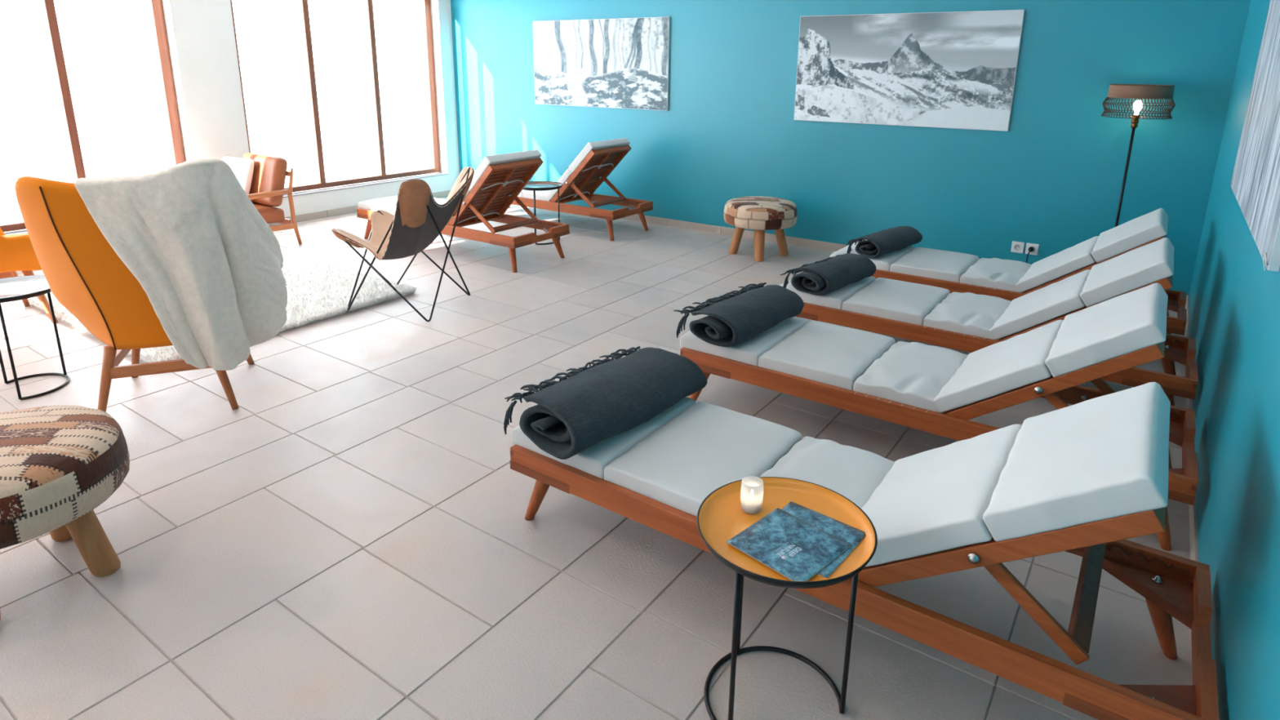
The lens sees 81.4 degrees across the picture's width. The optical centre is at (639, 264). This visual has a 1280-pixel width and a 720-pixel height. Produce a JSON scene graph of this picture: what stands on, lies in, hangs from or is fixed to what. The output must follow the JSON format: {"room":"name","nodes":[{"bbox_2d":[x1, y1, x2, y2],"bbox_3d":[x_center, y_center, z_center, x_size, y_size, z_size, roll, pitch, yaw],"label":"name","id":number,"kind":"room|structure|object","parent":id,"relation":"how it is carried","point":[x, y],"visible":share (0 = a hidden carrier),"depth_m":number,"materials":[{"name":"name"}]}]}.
{"room":"spa","nodes":[
{"label":"spa","id":0,"kind":"room"},
{"bbox_2d":[4,0,459,232],"bbox_3d":[-5.480,-0.923,4.270,0.240,2.720,11.250,11,18,34],"label":"wall","id":1,"kind":"structure","parent":0,"point":[201,37],"depth_m":6.56,"materials":[{"name":"white paint"}]},
{"bbox_2d":[0,0,185,235],"bbox_3d":[-4.603,-1.262,5.423,0.205,2.075,2.305,11,18,34],"label":"window","id":2,"kind":"structure","parent":1,"relation":"in","point":[155,6],"depth_m":5.89,"materials":[{"name":"brown wood"}]},
{"bbox_2d":[230,0,448,197],"bbox_3d":[-2.991,-1.842,7.645,0.205,2.075,2.305,11,18,34],"label":"window","id":3,"kind":"structure","parent":1,"relation":"in","point":[322,184],"depth_m":7.92,"materials":[{"name":"brown wood"}]},
{"bbox_2d":[267,190,450,226],"bbox_3d":[-5.390,0.280,4.518,0.010,0.070,11.247,11,18,34],"label":"baseboard","id":4,"kind":"structure","parent":1,"relation":"attached to","point":[314,215],"depth_m":7.58,"materials":[{"name":"tile"}]},
{"bbox_2d":[0,196,1192,719],"bbox_3d":[-2.604,0.884,2.517,7.938,0.004,12.597,11,18,34],"label":"floor","id":5,"kind":"structure","parent":0,"point":[352,539],"depth_m":2.37,"materials":[{"name":"tile"}]},
{"bbox_2d":[0,227,57,323],"bbox_3d":[-3.904,-0.155,4.220,0.885,1.102,0.815,12,19,35],"label":"armchair","id":6,"kind":"object","parent":5,"relation":"on","point":[17,253],"visible":0.62,"depth_m":4.18,"materials":[{"name":"orange fabric"}]},
{"bbox_2d":[3,233,25,236],"bbox_3d":[-3.816,-0.072,4.365,0.494,0.120,0.520,12,19,35],"label":"seat cushion","id":7,"kind":"object","parent":6,"relation":"on","point":[11,235],"depth_m":4.55,"materials":[{"name":"orange fabric"}]},
{"bbox_2d":[0,275,70,399],"bbox_3d":[-2.933,0.348,3.518,0.410,0.505,0.410,11,18,34],"label":"tray table","id":8,"kind":"object","parent":5,"relation":"on","point":[20,287],"visible":0.88,"depth_m":3.54,"materials":[{"name":"black metal"}]},
{"bbox_2d":[0,275,51,302],"bbox_3d":[-2.930,0.117,3.456,0.410,0.028,0.410,11,18,34],"label":"tray","id":9,"kind":"object","parent":8,"relation":"on","point":[20,287],"depth_m":3.52,"materials":[{"name":"white metal"}]},
{"bbox_2d":[0,405,129,620],"bbox_3d":[-1.860,0.729,2.209,0.606,0.470,0.603,-2,15,-11],"label":"stool","id":10,"kind":"object","parent":5,"relation":"on","point":[59,464],"visible":1,"depth_m":2.14,"materials":[{"name":"multicoloured fabric"}]},
{"bbox_2d":[14,176,254,412],"bbox_3d":[-2.159,0.092,3.366,0.885,1.102,0.815,-5,16,-19],"label":"armchair","id":11,"kind":"object","parent":5,"relation":"on","point":[81,268],"visible":0.44,"depth_m":3.07,"materials":[{"name":"orange fabric"}]},
{"bbox_2d":[74,158,287,370],"bbox_3d":[-1.944,-0.038,3.300,0.622,0.916,0.705,-5,16,-19],"label":"throw","id":12,"kind":"object","parent":11,"relation":"on","point":[207,263],"visible":1,"depth_m":3.04,"materials":[{"name":"white fabric"}]},
{"bbox_2d":[27,250,417,362],"bbox_3d":[-2.820,0.178,5.008,2.068,0.057,1.711,11,18,34],"label":"shag rug","id":13,"kind":"object","parent":5,"relation":"on","point":[317,291],"visible":0.28,"depth_m":4.94,"materials":[{"name":"white carpet"}]},
{"bbox_2d":[242,152,302,244],"bbox_3d":[-3.388,-0.517,6.253,0.694,0.754,0.709,11,18,34],"label":"leather armchair","id":14,"kind":"object","parent":5,"relation":"on","point":[267,190],"visible":0.48,"depth_m":6.26,"materials":[{"name":"brown leather"}]},
{"bbox_2d":[221,156,253,194],"bbox_3d":[-3.466,-0.723,6.358,0.380,0.370,0.195,8,17,26],"label":"throw pillow","id":15,"kind":"object","parent":14,"relation":"on","point":[242,168],"visible":0.41,"depth_m":6.27,"materials":[{"name":"white fabric"}]},
{"bbox_2d":[242,152,287,206],"bbox_3d":[-3.248,-0.732,6.400,0.575,0.414,0.202,11,18,34],"label":"cushion","id":16,"kind":"object","parent":14,"relation":"on","point":[269,173],"depth_m":6.26,"materials":[{"name":"brown leather"}]},
{"bbox_2d":[252,202,284,223],"bbox_3d":[-3.402,-0.429,6.257,0.575,0.172,0.560,11,18,34],"label":"seat cushion","id":17,"kind":"object","parent":14,"relation":"on","point":[271,214],"depth_m":6.25,"materials":[{"name":"brown leather"}]},
{"bbox_2d":[331,166,474,321],"bbox_3d":[-1.488,-0.174,4.786,0.723,0.863,0.670,5,16,15],"label":"chair","id":18,"kind":"object","parent":5,"relation":"on","point":[417,220],"visible":1,"depth_m":4.63,"materials":[{"name":"brown leather"}]},
{"bbox_2d":[356,149,569,272],"bbox_3d":[-1.548,-0.561,6.272,1.945,0.861,0.632,11,18,34],"label":"sun lounger","id":19,"kind":"object","parent":5,"relation":"on","point":[498,180],"visible":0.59,"depth_m":5.93,"materials":[{"name":"brown wood"}]},
{"bbox_2d":[523,181,562,244],"bbox_3d":[-0.886,-0.461,6.608,0.410,0.505,0.410,11,18,34],"label":"tray table","id":20,"kind":"object","parent":5,"relation":"on","point":[535,186],"visible":0.59,"depth_m":6.57,"materials":[{"name":"black metal"}]},
{"bbox_2d":[523,181,562,191],"bbox_3d":[-0.884,-0.691,6.546,0.410,0.028,0.410,11,18,34],"label":"tray","id":21,"kind":"object","parent":20,"relation":"on","point":[531,185],"depth_m":6.60,"materials":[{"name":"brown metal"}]},
{"bbox_2d":[508,137,653,240],"bbox_3d":[-0.850,-0.835,7.318,1.945,0.861,0.632,11,18,34],"label":"sun lounger","id":22,"kind":"object","parent":5,"relation":"on","point":[597,160],"visible":0.64,"depth_m":6.96,"materials":[{"name":"brown wood"}]},
{"bbox_2d":[723,195,797,262],"bbox_3d":[0.995,-0.312,6.199,0.603,0.469,0.606,2,15,7],"label":"stool","id":23,"kind":"object","parent":5,"relation":"on","point":[760,214],"visible":1,"depth_m":6.00,"materials":[{"name":"fabric"}]},
{"bbox_2d":[696,476,877,719],"bbox_3d":[0.335,0.844,1.793,0.410,0.505,0.410,11,18,34],"label":"tray table","id":24,"kind":"object","parent":5,"relation":"on","point":[721,517],"visible":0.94,"depth_m":1.77,"materials":[{"name":"black metal"}]},
{"bbox_2d":[740,475,763,515],"bbox_3d":[0.271,0.561,1.806,0.055,0.078,0.055,11,18,34],"label":"candle holder","id":25,"kind":"object","parent":24,"relation":"on","point":[752,486],"visible":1,"depth_m":1.79,"materials":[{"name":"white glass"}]},
{"bbox_2d":[696,476,877,588],"bbox_3d":[0.337,0.614,1.732,0.410,0.028,0.410,11,18,34],"label":"tray","id":26,"kind":"object","parent":24,"relation":"on","point":[721,517],"depth_m":1.77,"materials":[{"name":"orange metal"}]},
{"bbox_2d":[782,501,866,578],"bbox_3d":[0.385,0.625,1.711,0.200,0.003,0.205,13,19,38],"label":"brochure","id":27,"kind":"object","parent":24,"relation":"on","point":[850,535],"visible":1,"depth_m":1.74,"materials":[{"name":"paper"}]},
{"bbox_2d":[726,507,850,581],"bbox_3d":[0.335,0.629,1.679,0.195,0.004,0.200,-14,20,-42],"label":"brochure","id":28,"kind":"object","parent":27,"relation":"on","point":[786,544],"visible":1,"depth_m":1.67,"materials":[{"name":"paper"}]},
{"bbox_2d":[510,382,1218,719],"bbox_3d":[0.519,0.601,2.213,1.945,0.761,0.632,11,18,34],"label":"sun lounger","id":29,"kind":"object","parent":5,"relation":"on","point":[1085,478],"visible":0.81,"depth_m":1.84,"materials":[{"name":"white fabric"}]},
{"bbox_2d":[503,346,707,459],"bbox_3d":[-0.125,0.450,2.628,0.422,0.172,0.671,13,20,39],"label":"rolled blanket","id":30,"kind":"object","parent":29,"relation":"on","point":[606,398],"visible":1,"depth_m":2.48,"materials":[{"name":"fabric"}]},
{"bbox_2d":[680,282,1198,551],"bbox_3d":[1.143,0.369,3.102,1.945,0.761,0.632,11,18,34],"label":"sun lounger","id":31,"kind":"object","parent":5,"relation":"on","point":[912,384],"visible":0.91,"depth_m":2.87,"materials":[{"name":"white fabric"}]},
{"bbox_2d":[673,282,804,346],"bbox_3d":[0.478,0.223,3.505,0.361,0.152,0.651,14,20,40],"label":"rolled blanket","id":32,"kind":"object","parent":31,"relation":"on","point":[734,317],"visible":1,"depth_m":3.35,"materials":[{"name":"fabric"}]},
{"bbox_2d":[778,237,1198,405],"bbox_3d":[1.711,0.171,3.860,1.945,0.761,0.632,11,18,34],"label":"sun lounger","id":33,"kind":"object","parent":5,"relation":"on","point":[967,322],"visible":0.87,"depth_m":3.64,"materials":[{"name":"white fabric"}]},
{"bbox_2d":[780,253,875,294],"bbox_3d":[1.079,0.053,4.245,0.591,0.172,0.316,-14,21,-43],"label":"rolled blanket","id":34,"kind":"object","parent":33,"relation":"on","point":[825,276],"visible":1,"depth_m":4.10,"materials":[{"name":"fabric"}]},
{"bbox_2d":[830,208,1186,335],"bbox_3d":[2.219,-0.026,4.617,1.945,0.761,0.632,11,18,34],"label":"sun lounger","id":35,"kind":"object","parent":5,"relation":"on","point":[955,272],"visible":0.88,"depth_m":4.40,"materials":[{"name":"white fabric"}]},
{"bbox_2d":[845,226,922,258],"bbox_3d":[1.643,-0.145,5.033,0.590,0.171,0.283,-14,21,-43],"label":"rolled blanket","id":36,"kind":"object","parent":35,"relation":"on","point":[877,244],"visible":0.99,"depth_m":4.90,"materials":[{"name":"fabric"}]},
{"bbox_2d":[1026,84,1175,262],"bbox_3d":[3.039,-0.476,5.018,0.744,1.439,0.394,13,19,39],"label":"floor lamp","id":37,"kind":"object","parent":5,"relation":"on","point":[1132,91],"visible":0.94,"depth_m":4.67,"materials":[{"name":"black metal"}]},
{"bbox_2d":[1130,114,1139,128],"bbox_3d":[3.177,-0.918,4.779,0.042,0.087,0.042,11,18,34],"label":"socket","id":38,"kind":"object","parent":37,"relation":"attached to","point":[1134,122],"depth_m":4.77,"materials":[{"name":"gold metal"}]},
{"bbox_2d":[450,0,1250,296],"bbox_3d":[0.835,-1.527,6.761,7.755,2.720,0.200,11,18,34],"label":"wall","id":39,"kind":"structure","parent":0,"point":[729,130],"depth_m":5.93,"materials":[{"name":"teal paint"}]},
{"bbox_2d":[533,16,670,111],"bbox_3d":[-0.423,-1.998,7.410,1.690,0.845,0.023,11,18,34],"label":"picture","id":40,"kind":"object","parent":39,"relation":"attached to","point":[620,63],"visible":1,"depth_m":7.35},
{"bbox_2d":[620,213,1186,295],"bbox_3d":[0.762,-0.322,6.995,7.132,0.070,0.010,11,18,34],"label":"baseboard","id":41,"kind":"structure","parent":39,"relation":"attached to","point":[657,220],"depth_m":6.96,"materials":[{"name":"tile"}]},
{"bbox_2d":[794,9,1025,131],"bbox_3d":[2.003,-1.508,5.778,1.670,0.840,0.023,11,18,34],"label":"picture","id":42,"kind":"object","parent":39,"relation":"attached to","point":[950,69],"visible":1,"depth_m":5.71},
{"bbox_2d":[1010,240,1024,253],"bbox_3d":[2.814,-0.129,5.551,0.083,0.083,0.020,11,18,34],"label":"wall socket","id":43,"kind":"object","parent":39,"relation":"attached to","point":[1016,246],"visible":1,"depth_m":5.55,"materials":[{"name":"white plastic"}]},
{"bbox_2d":[1025,242,1039,255],"bbox_3d":[2.893,-0.114,5.498,0.083,0.083,0.020,11,18,34],"label":"wall socket","id":44,"kind":"object","parent":39,"relation":"attached to","point":[1035,246],"visible":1,"depth_m":5.49,"materials":[{"name":"white plastic"}]},
{"bbox_2d":[1188,0,1279,719],"bbox_3d":[0.557,0.233,0.194,0.200,2.720,11.250,11,18,34],"label":"wall","id":45,"kind":"structure","parent":0,"point":[1234,302],"depth_m":2.00,"materials":[{"name":"teal paint"}]},
{"bbox_2d":[1185,294,1199,561],"bbox_3d":[0.459,1.400,0.570,0.010,0.070,11.247,11,18,34],"label":"baseboard","id":46,"kind":"structure","parent":45,"relation":"attached to","point":[1193,536],"depth_m":2.54,"materials":[{"name":"tile"}]},
{"bbox_2d":[1230,0,1279,271],"bbox_3d":[2.113,-0.579,2.482,0.036,0.862,1.792,11,18,34],"label":"picture","id":47,"kind":"object","parent":45,"relation":"attached to","point":[1255,184],"visible":1,"depth_m":2.50},
{"label":"outside","id":48,"kind":"structure","parent":0,"visible":0},
{"bbox_2d":[0,85,431,224],"bbox_3d":[-21.133,-2.910,17.091,40.000,0.200,80.000,11,18,34],"label":"terrace","id":49,"kind":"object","parent":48,"point":[121,134],"depth_m":18.18,"materials":[{"name":"white"}]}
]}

